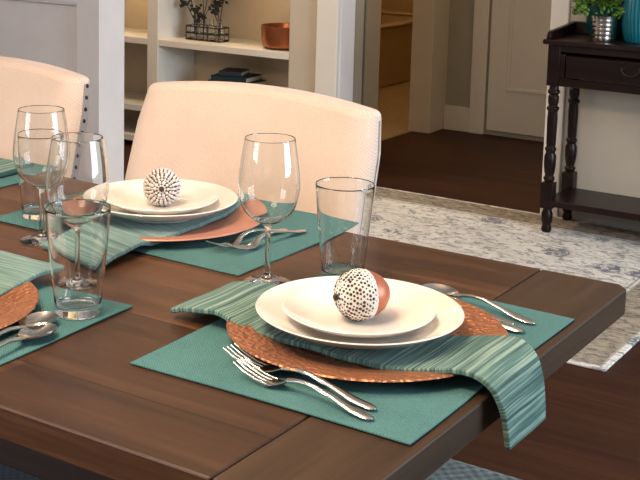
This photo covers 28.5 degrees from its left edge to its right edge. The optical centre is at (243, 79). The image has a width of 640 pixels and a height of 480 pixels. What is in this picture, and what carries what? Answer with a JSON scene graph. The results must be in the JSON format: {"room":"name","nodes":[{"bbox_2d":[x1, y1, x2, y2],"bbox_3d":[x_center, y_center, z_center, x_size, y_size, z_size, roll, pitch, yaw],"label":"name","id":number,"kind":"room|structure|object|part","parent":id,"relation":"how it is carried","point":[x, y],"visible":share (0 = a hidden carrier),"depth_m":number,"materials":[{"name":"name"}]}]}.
{"room":"dining room","nodes":[
{"label":"dining room","id":0,"kind":"room"},
{"bbox_2d":[0,0,124,182],"bbox_3d":[-2.046,-0.889,5.807,3.762,2.600,0.150,7,10,34],"label":"wall","id":1,"kind":"structure","parent":0,"point":[41,32],"depth_m":4.89,"materials":[{"name":"white paint"}]},
{"bbox_2d":[21,0,76,72],"bbox_3d":[-1.002,0.030,5.131,0.880,0.745,0.016,7,10,34],"label":"trim","id":2,"kind":"structure","parent":1,"relation":"attached to","point":[43,1],"depth_m":4.86,"materials":[{"name":"white paint"}]},
{"bbox_2d":[353,0,364,104],"bbox_3d":[-0.082,-0.957,6.497,1.610,2.600,0.080,7,10,34],"label":"wall","id":3,"kind":"structure","parent":0,"point":[359,19],"depth_m":6.16,"materials":[{"name":"white paint"}]},
{"bbox_2d":[361,0,365,104],"bbox_3d":[0.516,-0.918,6.319,0.100,2.600,0.300,7,10,34],"label":"wall","id":4,"kind":"structure","parent":0,"point":[365,0],"depth_m":6.53,"materials":[{"name":"grey paint"}]},
{"bbox_2d":[362,0,380,109],"bbox_3d":[0.646,-0.722,6.539,0.108,2.150,0.162,7,10,34],"label":"trim","id":5,"kind":"structure","parent":4,"relation":"attached to","point":[372,7],"depth_m":6.59,"materials":[{"name":"paint"}]},
{"bbox_2d":[124,81,639,479],"bbox_3d":[0.150,0.725,4.287,9.600,0.066,11.400,7,10,34],"label":"floor","id":6,"kind":"structure","parent":0,"point":[590,429],"depth_m":3.53,"materials":[{"name":"brown wood"}]},
{"bbox_2d":[0,463,42,479],"bbox_3d":[-0.466,0.831,1.770,0.620,0.470,0.530,7,10,34],"label":"upholstered stool","id":7,"kind":"object","parent":6,"relation":"on","point":[6,472],"visible":0.02,"depth_m":1.85,"materials":[{"name":"fabric"}]},
{"bbox_2d":[0,56,90,160],"bbox_3d":[-0.747,0.449,2.698,0.581,0.935,0.707,7,10,34],"label":"upholstered chair","id":8,"kind":"object","parent":6,"relation":"on","point":[23,82],"visible":0.29,"depth_m":2.77,"materials":[{"name":"beige fabric"}]},
{"bbox_3d":[-0.377,0.264,2.704,0.014,0.495,0.160,6,10,28],"label":"nailhead trim","id":9,"kind":"part","parent":8,"relation":"part of","materials":[{"name":"brown metal"}]},
{"bbox_3d":[-0.378,0.267,2.703,0.014,0.499,0.178,6,10,28],"label":"edge panel","id":10,"kind":"part","parent":8,"relation":"part of","materials":[{"name":"grey fabric"}]},
{"bbox_2d":[124,0,355,140],"bbox_3d":[-0.223,-0.830,6.312,1.650,2.400,0.330,7,10,34],"label":"bookcase","id":11,"kind":"object","parent":6,"relation":"on","point":[157,48],"visible":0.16,"depth_m":6.40,"materials":[{"name":"paint"}]},
{"bbox_3d":[-0.641,0.267,6.745,0.558,0.034,0.310,7,10,34],"label":"shelf","id":12,"kind":"part","parent":11,"relation":"part of","materials":[{"name":"white paint"}]},
{"bbox_3d":[-0.638,0.108,6.721,0.558,0.034,0.310,7,10,34],"label":"shelf","id":13,"kind":"part","parent":11,"relation":"part of","materials":[{"name":"white paint"}]},
{"bbox_3d":[-0.631,-0.238,6.669,0.558,0.034,0.310,7,10,34],"label":"shelf","id":14,"kind":"part","parent":11,"relation":"part of","materials":[{"name":"white paint"}]},
{"bbox_2d":[186,24,228,42],"bbox_3d":[-0.182,-0.234,6.336,0.230,0.072,0.096,7,10,34],"label":"wire basket","id":15,"kind":"object","parent":11,"relation":"on","point":[188,25],"visible":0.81,"depth_m":6.30,"materials":[{"name":"black metal"}]},
{"bbox_2d":[190,17,198,37],"bbox_3d":[-0.246,-0.265,6.376,0.052,0.104,0.052,7,10,34],"label":"glass bottle","id":16,"kind":"object","parent":15,"relation":"in","point":[192,29],"visible":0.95,"depth_m":6.36,"materials":[{"name":"white"}]},
{"bbox_2d":[179,0,206,22],"bbox_3d":[-0.263,-0.344,6.370,0.157,0.240,0.072,5,10,26],"label":"sprig","id":17,"kind":"object","parent":16,"relation":"in","point":[199,15],"visible":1,"depth_m":6.36,"materials":[{"name":"plant"}]},
{"bbox_2d":[198,18,206,38],"bbox_3d":[-0.203,-0.260,6.347,0.052,0.104,0.052,7,10,34],"label":"glass bottle","id":18,"kind":"object","parent":15,"relation":"in","point":[203,24],"visible":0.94,"depth_m":6.33,"materials":[{"name":"white"}]},
{"bbox_2d":[203,0,215,17],"bbox_3d":[-0.175,-0.355,6.325,0.134,0.279,0.065,8,11,39],"label":"sprig","id":19,"kind":"object","parent":18,"relation":"in","point":[203,0],"visible":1,"depth_m":6.33,"materials":[{"name":"plant"}]},
{"bbox_2d":[206,18,215,39],"bbox_3d":[-0.160,-0.255,6.318,0.052,0.104,0.052,7,10,34],"label":"glass bottle","id":20,"kind":"object","parent":15,"relation":"in","point":[210,31],"visible":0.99,"depth_m":6.30,"materials":[{"name":"white"}]},
{"bbox_2d":[215,19,224,40],"bbox_3d":[-0.117,-0.249,6.289,0.052,0.104,0.052,7,10,34],"label":"glass bottle","id":21,"kind":"object","parent":15,"relation":"in","point":[221,31],"visible":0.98,"depth_m":6.27,"materials":[{"name":"white"}]},
{"bbox_2d":[208,0,227,21],"bbox_3d":[-0.114,-0.347,6.272,0.136,0.282,0.084,7,10,34],"label":"sprig","id":22,"kind":"object","parent":21,"relation":"in","point":[217,4],"visible":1,"depth_m":6.28,"materials":[{"name":"plant"}]},
{"bbox_3d":[-0.119,-0.333,6.279,0.084,0.251,0.015,8,11,40],"label":"stem","id":23,"kind":"part","parent":22,"relation":"part of","materials":[{"name":"plant"}]},
{"bbox_3d":[-0.021,-0.164,6.254,0.785,0.034,0.310,7,10,34],"label":"shelf","id":24,"kind":"part","parent":11,"relation":"part of","materials":[{"name":"white paint"}]},
{"bbox_2d":[261,23,289,50],"bbox_3d":[0.199,-0.206,6.074,0.234,0.112,0.234,7,10,34],"label":"copper bowl","id":25,"kind":"object","parent":11,"relation":"on","point":[274,36],"visible":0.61,"depth_m":5.98,"materials":[{"name":"orange metal"}]},
{"bbox_3d":[0.376,-0.755,5.894,0.152,2.400,0.312,7,10,34],"label":"panel","id":26,"kind":"part","parent":11,"relation":"part of","materials":[{"name":"white paint"}]},
{"bbox_3d":[-0.032,0.145,6.284,0.290,0.046,0.220,7,10,32],"label":"book","id":27,"kind":"object","parent":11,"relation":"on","visible":0},
{"bbox_3d":[-0.032,0.101,6.278,0.280,0.042,0.210,7,11,36],"label":"book","id":28,"kind":"object","parent":27,"relation":"on","visible":0},
{"bbox_3d":[-0.023,0.060,6.266,0.270,0.042,0.210,6,10,31],"label":"book","id":29,"kind":"object","parent":28,"relation":"on","visible":0},
{"bbox_2d":[208,79,266,84],"bbox_3d":[-0.030,0.020,6.265,0.225,0.036,0.190,8,11,37],"label":"book","id":30,"kind":"object","parent":29,"relation":"on","point":[263,82],"visible":0.2,"depth_m":6.24,"materials":[{"name":"grey paper"}]},
{"bbox_2d":[211,73,261,82],"bbox_3d":[-0.034,-0.011,6.263,0.200,0.026,0.170,6,10,28],"label":"book","id":31,"kind":"object","parent":30,"relation":"on","point":[251,77],"visible":0.79,"depth_m":6.20,"materials":[{"name":"black paper"}]},
{"bbox_2d":[219,67,248,76],"bbox_3d":[-0.046,-0.037,6.268,0.120,0.022,0.140,4,9,17],"label":"book","id":32,"kind":"object","parent":31,"relation":"on","point":[238,72],"visible":1,"depth_m":6.22,"materials":[{"name":"black paper"}]},
{"bbox_2d":[124,81,380,213],"bbox_3d":[-0.153,0.518,2.286,0.578,0.945,0.707,7,10,34],"label":"upholstered chair","id":33,"kind":"object","parent":6,"relation":"on","point":[195,130],"visible":0.32,"depth_m":2.45,"materials":[{"name":"beige fabric"}]},
{"bbox_2d":[0,183,625,479],"bbox_3d":[-0.744,0.601,2.283,2.584,0.760,0.867,7,10,34],"label":"dining table","id":34,"kind":"object","parent":6,"relation":"on","point":[75,406],"visible":0.51,"depth_m":1.44,"materials":[{"name":"brown wood"}]},
{"bbox_2d":[0,173,18,187],"bbox_3d":[-0.685,0.180,2.513,0.522,0.004,0.372,7,10,34],"label":"placemat","id":35,"kind":"object","parent":34,"relation":"on","point":[11,179],"visible":0.13,"depth_m":2.43,"materials":[{"name":"teal fabric"}]},
{"bbox_2d":[0,158,16,176],"bbox_3d":[-0.557,0.171,2.533,0.245,0.015,0.124,7,10,34],"label":"napkin","id":36,"kind":"object","parent":35,"relation":"on","point":[7,167],"visible":0.51,"depth_m":2.48,"materials":[{"name":"green fabric"}]},
{"bbox_2d":[13,105,67,246],"bbox_3d":[-0.325,0.154,2.017,0.090,0.217,0.090,4,9,21],"label":"wine glass","id":37,"kind":"object","parent":34,"relation":"on","point":[35,126],"visible":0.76,"depth_m":1.98,"materials":[{"name":"white"}]},
{"bbox_2d":[0,282,132,365],"bbox_3d":[-0.455,0.309,1.694,0.490,0.004,0.369,7,10,32],"label":"placemat","id":38,"kind":"object","parent":34,"relation":"on","point":[9,352],"visible":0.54,"depth_m":1.64,"materials":[{"name":"teal fabric"}]},
{"bbox_2d":[0,281,38,328],"bbox_3d":[-0.453,0.302,1.669,0.357,0.018,0.357,7,10,34],"label":"charger plate","id":39,"kind":"object","parent":38,"relation":"on","point":[20,301],"visible":0.87,"depth_m":1.67,"materials":[{"name":"orange metal"}]},
{"bbox_2d":[0,251,50,296],"bbox_3d":[-0.423,0.293,1.696,0.134,0.023,0.390,7,10,34],"label":"napkin","id":40,"kind":"object","parent":39,"relation":"on","point":[16,270],"visible":0.84,"depth_m":1.78,"materials":[{"name":"green fabric"}]},
{"bbox_2d":[0,322,56,347],"bbox_3d":[-0.291,0.326,1.524,0.041,0.016,0.192,6,10,27],"label":"spoon","id":41,"kind":"object","parent":38,"relation":"on","point":[26,333],"visible":1,"depth_m":1.58,"materials":[{"name":"metal"}]},
{"bbox_2d":[0,311,57,335],"bbox_3d":[-0.299,0.320,1.564,0.041,0.016,0.197,6,10,28],"label":"spoon","id":42,"kind":"object","parent":38,"relation":"on","point":[44,316],"visible":0.94,"depth_m":1.63,"materials":[{"name":"metal"}]},
{"bbox_2d":[44,199,110,319],"bbox_3d":[-0.220,0.241,1.671,0.088,0.146,0.088,5,10,25],"label":"pint glass","id":43,"kind":"object","parent":38,"relation":"on","point":[77,230],"visible":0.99,"depth_m":1.64,"materials":[{"name":"white"}]},
{"bbox_2d":[45,132,108,203],"bbox_3d":[-0.238,0.189,1.800,0.090,0.217,0.090,4,9,21],"label":"wine glass","id":44,"kind":"object","parent":34,"relation":"on","point":[77,166],"visible":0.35,"depth_m":1.75,"materials":[{"name":"white"}]},
{"bbox_3d":[-0.143,0.750,1.507,0.084,0.720,0.084,7,10,34],"label":"leg","id":45,"kind":"part","parent":34,"relation":"part of","materials":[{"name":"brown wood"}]},
{"bbox_2d":[0,210,318,275],"bbox_3d":[-0.113,0.244,2.161,0.519,0.004,0.376,7,10,34],"label":"placemat","id":46,"kind":"object","parent":34,"relation":"on","point":[199,253],"visible":0.29,"depth_m":2.00,"materials":[{"name":"teal fabric"}]},
{"bbox_2d":[18,175,47,220],"bbox_3d":[-0.350,0.165,2.158,0.088,0.146,0.088,9,12,43],"label":"pint glass","id":47,"kind":"object","parent":46,"relation":"on","point":[29,194],"visible":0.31,"depth_m":2.14,"materials":[{"name":"white"}]},
{"bbox_2d":[110,206,259,241],"bbox_3d":[-0.139,0.235,2.150,0.357,0.018,0.357,7,10,34],"label":"charger plate","id":48,"kind":"object","parent":46,"relation":"on","point":[238,221],"visible":0.25,"depth_m":2.07,"materials":[{"name":"orange metal"}]},
{"bbox_2d":[41,194,240,264],"bbox_3d":[-0.147,0.238,2.119,0.152,0.023,0.511,6,10,30],"label":"napkin","id":49,"kind":"object","parent":48,"relation":"on","point":[124,234],"visible":0.31,"depth_m":2.05,"materials":[{"name":"green fabric"}]},
{"bbox_2d":[106,179,237,222],"bbox_3d":[-0.142,0.215,2.155,0.264,0.030,0.264,7,10,34],"label":"dinner plate","id":50,"kind":"object","parent":49,"relation":"on","point":[226,198],"visible":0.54,"depth_m":2.14,"materials":[{"name":"beige ceramic"}]},
{"bbox_2d":[107,184,217,215],"bbox_3d":[-0.141,0.211,2.151,0.193,0.023,0.193,7,10,34],"label":"salad plate","id":51,"kind":"object","parent":50,"relation":"on","point":[131,198],"visible":0.84,"depth_m":2.16,"materials":[{"name":"beige ceramic"}]},
{"bbox_2d":[143,168,180,205],"bbox_3d":[-0.138,0.183,2.149,0.065,0.066,0.069,5,9,23],"label":"acorn","id":52,"kind":"object","parent":51,"relation":"on","point":[161,187],"visible":1,"depth_m":2.12,"materials":[{"name":"white ceramic"}]},
{"bbox_2d":[206,228,287,246],"bbox_3d":[0.011,0.253,2.038,0.025,0.017,0.184,9,12,42],"label":"fork","id":53,"kind":"object","parent":46,"relation":"on","point":[237,240],"visible":0.88,"depth_m":2.02,"materials":[{"name":"metal"}]},
{"bbox_2d":[222,229,305,249],"bbox_3d":[0.040,0.255,2.029,0.025,0.017,0.194,9,11,41],"label":"fork","id":54,"kind":"object","parent":46,"relation":"on","point":[253,244],"visible":0.97,"depth_m":2.01,"materials":[{"name":"metal"}]},
{"bbox_2d":[238,133,299,284],"bbox_3d":[0.036,0.191,1.820,0.090,0.217,0.090,4,9,21],"label":"wine glass","id":55,"kind":"object","parent":34,"relation":"on","point":[269,171],"visible":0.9,"depth_m":1.78,"materials":[{"name":"white"}]},
{"bbox_2d":[130,274,573,444],"bbox_3d":[0.155,0.334,1.607,0.379,0.004,0.486,7,10,34],"label":"placemat","id":56,"kind":"object","parent":34,"relation":"on","point":[405,412],"visible":0.43,"depth_m":1.45,"materials":[{"name":"teal fabric"}]},
{"bbox_2d":[223,343,376,409],"bbox_3d":[0.064,0.343,1.452,0.221,0.017,0.025,9,12,42],"label":"fork","id":57,"kind":"object","parent":56,"relation":"on","point":[266,367],"visible":0.97,"depth_m":1.45,"materials":[{"name":"metal"}]},
{"bbox_2d":[233,357,373,419],"bbox_3d":[0.068,0.348,1.417,0.195,0.017,0.025,9,11,41],"label":"fork","id":58,"kind":"object","parent":56,"relation":"on","point":[275,381],"visible":1,"depth_m":1.42,"materials":[{"name":"metal"}]},
{"bbox_2d":[315,177,374,276],"bbox_3d":[0.148,0.225,1.849,0.088,0.146,0.088,9,12,43],"label":"pint glass","id":59,"kind":"object","parent":56,"relation":"on","point":[344,204],"visible":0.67,"depth_m":1.82,"materials":[{"name":"clear glass"}]},
{"bbox_2d":[226,297,507,382],"bbox_3d":[0.157,0.324,1.600,0.357,0.018,0.357,7,10,34],"label":"charger plate","id":60,"kind":"object","parent":56,"relation":"on","point":[476,322],"visible":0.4,"depth_m":1.52,"materials":[{"name":"orange metal"}]},
{"bbox_2d":[170,281,545,449],"bbox_3d":[0.136,0.350,1.600,0.481,0.090,0.151,7,10,34],"label":"napkin","id":61,"kind":"object","parent":60,"relation":"on","point":[507,366],"visible":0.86,"depth_m":1.51,"materials":[{"name":"teal fabric"}]},
{"bbox_2d":[255,276,464,348],"bbox_3d":[0.147,0.305,1.599,0.264,0.030,0.264,7,10,34],"label":"dinner plate","id":62,"kind":"object","parent":61,"relation":"on","point":[449,315],"visible":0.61,"depth_m":1.58,"materials":[{"name":"beige ceramic"}]},
{"bbox_2d":[283,284,434,337],"bbox_3d":[0.146,0.301,1.597,0.193,0.023,0.193,7,10,34],"label":"salad plate","id":63,"kind":"object","parent":62,"relation":"on","point":[315,308],"visible":0.85,"depth_m":1.60,"materials":[{"name":"beige ceramic"}]},
{"bbox_2d":[333,268,389,320],"bbox_3d":[0.149,0.272,1.588,0.069,0.067,0.070,5,9,22],"label":"acorn","id":64,"kind":"object","parent":63,"relation":"on","point":[360,294],"visible":1,"depth_m":1.56,"materials":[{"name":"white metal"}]},
{"bbox_3d":[0.116,0.273,1.574,0.008,0.008,0.008,-2,-23,-24],"label":"stem","id":65,"kind":"part","parent":64,"relation":"part of","materials":[{"name":"brown"}]},
{"bbox_2d":[421,283,534,323],"bbox_3d":[0.323,0.306,1.730,0.041,0.016,0.186,-7,12,-43],"label":"spoon","id":66,"kind":"object","parent":56,"relation":"on","point":[447,290],"visible":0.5,"depth_m":1.74,"materials":[{"name":"metal"}]},
{"bbox_2d":[447,295,513,324],"bbox_3d":[0.284,0.306,1.727,0.201,0.016,0.042,9,12,42],"label":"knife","id":67,"kind":"object","parent":56,"relation":"on","point":[492,314],"visible":0.09,"depth_m":1.68,"materials":[{"name":"metal"}]},
{"bbox_2d":[498,320,524,332],"bbox_3d":[0.282,0.315,1.706,0.222,0.008,0.021,9,11,41],"label":"knife","id":68,"kind":"object","parent":56,"relation":"on","point":[507,326],"visible":0.26,"depth_m":1.64,"materials":[{"name":"metal"}]},
{"bbox_2d":[378,10,412,87],"bbox_3d":[0.653,-0.196,8.776,0.805,0.429,1.930,7,10,34],"label":"bathtub","id":69,"kind":"object","parent":6,"relation":"on","point":[396,26],"visible":0.06,"depth_m":8.70,"materials":[{"name":"ceramic"}]},
{"bbox_2d":[425,459,520,479],"bbox_3d":[0.263,0.868,1.617,0.430,0.470,0.670,7,10,34],"label":"upholstered stool","id":70,"kind":"object","parent":6,"relation":"on","point":[452,469],"visible":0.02,"depth_m":1.88,"materials":[{"name":"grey fabric"}]},
{"bbox_2d":[369,186,639,371],"bbox_3d":[0.641,0.635,4.733,2.000,0.008,1.560,7,10,34],"label":"area rug","id":71,"kind":"object","parent":6,"relation":"on","point":[607,253],"visible":0.32,"depth_m":4.84,"materials":[{"name":"grey carpet"}]},
{"bbox_2d":[540,21,639,231],"bbox_3d":[1.631,0.231,4.765,0.959,0.819,0.303,7,10,34],"label":"console table","id":72,"kind":"object","parent":71,"relation":"on","point":[573,56],"visible":1,"depth_m":4.87,"materials":[{"name":"brown wood"}]},
{"bbox_3d":[1.210,0.233,4.927,0.048,0.749,0.048,7,10,34],"label":"leg","id":73,"kind":"part","parent":72,"relation":"part of","materials":[{"name":"brown wood"}]},
{"bbox_3d":[1.341,0.207,5.116,0.048,0.749,0.048,7,10,34],"label":"leg","id":74,"kind":"part","parent":72,"relation":"part of","materials":[{"name":"brown wood"}]},
{"bbox_2d":[551,188,639,220],"bbox_3d":[1.631,0.516,4.815,0.895,0.026,0.276,7,10,34],"label":"shelf","id":75,"kind":"object","parent":72,"relation":"attached to","point":[575,199],"depth_m":4.92,"materials":[{"name":"brown wood"}]},
{"bbox_2d":[571,0,625,39],"bbox_3d":[1.411,-0.289,4.880,0.272,0.264,0.216,7,10,34],"label":"potted plant","id":76,"kind":"object","parent":72,"relation":"on","point":[603,8],"visible":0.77,"depth_m":4.84,"materials":[{"name":"green plant"}]},
{"bbox_3d":[1.409,-0.224,4.889,0.160,0.132,0.160,7,10,34],"label":"pot","id":77,"kind":"part","parent":76,"relation":"part of","materials":[{"name":"silver metal"}]},
{"bbox_3d":[1.617,-0.021,4.699,0.779,0.087,0.196,7,10,34],"label":"drawer","id":78,"kind":"part","parent":72,"relation":"part of","materials":[{"name":"brown wood"}]},
{"bbox_2d":[592,15,615,42],"bbox_3d":[1.379,-0.195,4.804,0.090,0.099,0.090,7,10,34],"label":"cup","id":79,"kind":"object","parent":72,"relation":"on","point":[603,29],"visible":1,"depth_m":4.77,"materials":[{"name":"silver metal"}]},
{"bbox_2d":[621,0,639,43],"bbox_3d":[1.547,-0.273,4.798,0.192,0.262,0.192,7,10,34],"label":"ribbed vase","id":80,"kind":"object","parent":72,"relation":"on","point":[630,18],"visible":0.98,"depth_m":4.76,"materials":[{"name":"teal ceramic"}]},
{"bbox_3d":[1.447,-0.026,4.684,0.080,0.037,0.019,7,10,34],"label":"handle","id":81,"kind":"part","parent":72,"relation":"part of","materials":[{"name":"black metal"}]},
{"bbox_2d":[381,0,412,11],"bbox_3d":[1.617,-1.349,9.295,1.800,2.600,0.100,7,10,34],"label":"wall","id":82,"kind":"structure","parent":0,"point":[392,5],"depth_m":9.64,"materials":[{"name":"beige paint"}]},
{"bbox_2d":[408,0,449,133],"bbox_3d":[1.088,-1.004,6.959,0.130,2.600,0.288,7,10,34],"label":"wall","id":83,"kind":"structure","parent":0,"point":[430,25],"depth_m":6.99,"materials":[{"name":"paint"}]},
{"bbox_2d":[446,0,543,141],"bbox_3d":[3.518,-0.727,5.434,5.630,2.600,0.100,7,10,34],"label":"wall","id":84,"kind":"structure","parent":0,"point":[461,15],"depth_m":7.04,"materials":[{"name":"paint"}]},
{"bbox_2d":[443,105,469,131],"bbox_3d":[1.210,0.221,7.098,0.160,0.140,0.020,7,10,34],"label":"baseboard","id":85,"kind":"structure","parent":84,"relation":"attached to","point":[456,118],"depth_m":7.09,"materials":[{"name":"paint"}]},
{"bbox_2d":[468,0,490,133],"bbox_3d":[1.328,-0.745,6.879,0.090,2.120,0.025,7,10,34],"label":"trim","id":86,"kind":"structure","parent":84,"relation":"attached to","point":[482,8],"depth_m":6.97,"materials":[{"name":"paint"}]},
{"bbox_2d":[486,0,551,136],"bbox_3d":[1.712,-0.692,6.616,0.818,2.052,0.025,7,10,34],"label":"door","id":87,"kind":"structure","parent":84,"relation":"in","point":[517,87],"depth_m":6.84,"materials":[{"name":"paint"}]},
{"bbox_3d":[1.708,-0.742,6.604,0.600,1.690,0.012,7,10,34],"label":"panel molding","id":88,"kind":"part","parent":87,"relation":"part of","materials":[{"name":"paint"}]},
{"bbox_2d":[560,0,639,197],"bbox_3d":[3.179,-0.503,3.910,4.440,2.600,0.200,7,10,34],"label":"wall","id":89,"kind":"structure","parent":0,"point":[608,126],"depth_m":5.08,"materials":[{"name":"white paint"}]},
{"bbox_2d":[540,0,570,216],"bbox_3d":[1.300,-0.563,5.076,0.077,2.300,0.018,7,10,34],"label":"trim","id":90,"kind":"structure","parent":89,"relation":"attached to","point":[560,9],"depth_m":5.16,"materials":[{"name":"white paint"}]},
{"bbox_2d":[558,208,639,229],"bbox_3d":[3.119,0.748,3.997,4.385,0.100,0.009,7,10,34],"label":"baseboard","id":91,"kind":"structure","parent":89,"relation":"attached to","point":[582,216],"depth_m":5.11,"materials":[{"name":"white paint"}]},
{"bbox_3d":[0.433,-0.831,5.734,0.115,2.600,0.131,7,10,34],"label":"wall","id":92,"kind":"structure","parent":0,"visible":0},
{"bbox_2d":[315,0,340,97],"bbox_3d":[0.397,-0.673,5.685,0.113,2.300,0.025,7,10,34],"label":"trim","id":93,"kind":"structure","parent":92,"relation":"attached to","point":[328,11],"depth_m":5.75,"materials":[{"name":"white paint"}]},
{"bbox_2d":[338,0,355,101],"bbox_3d":[0.484,-0.676,5.720,0.017,2.300,0.131,7,10,34],"label":"trim","id":94,"kind":"structure","parent":92,"relation":"attached to","point":[347,11],"depth_m":5.79,"materials":[{"name":"white paint"}]}
]}

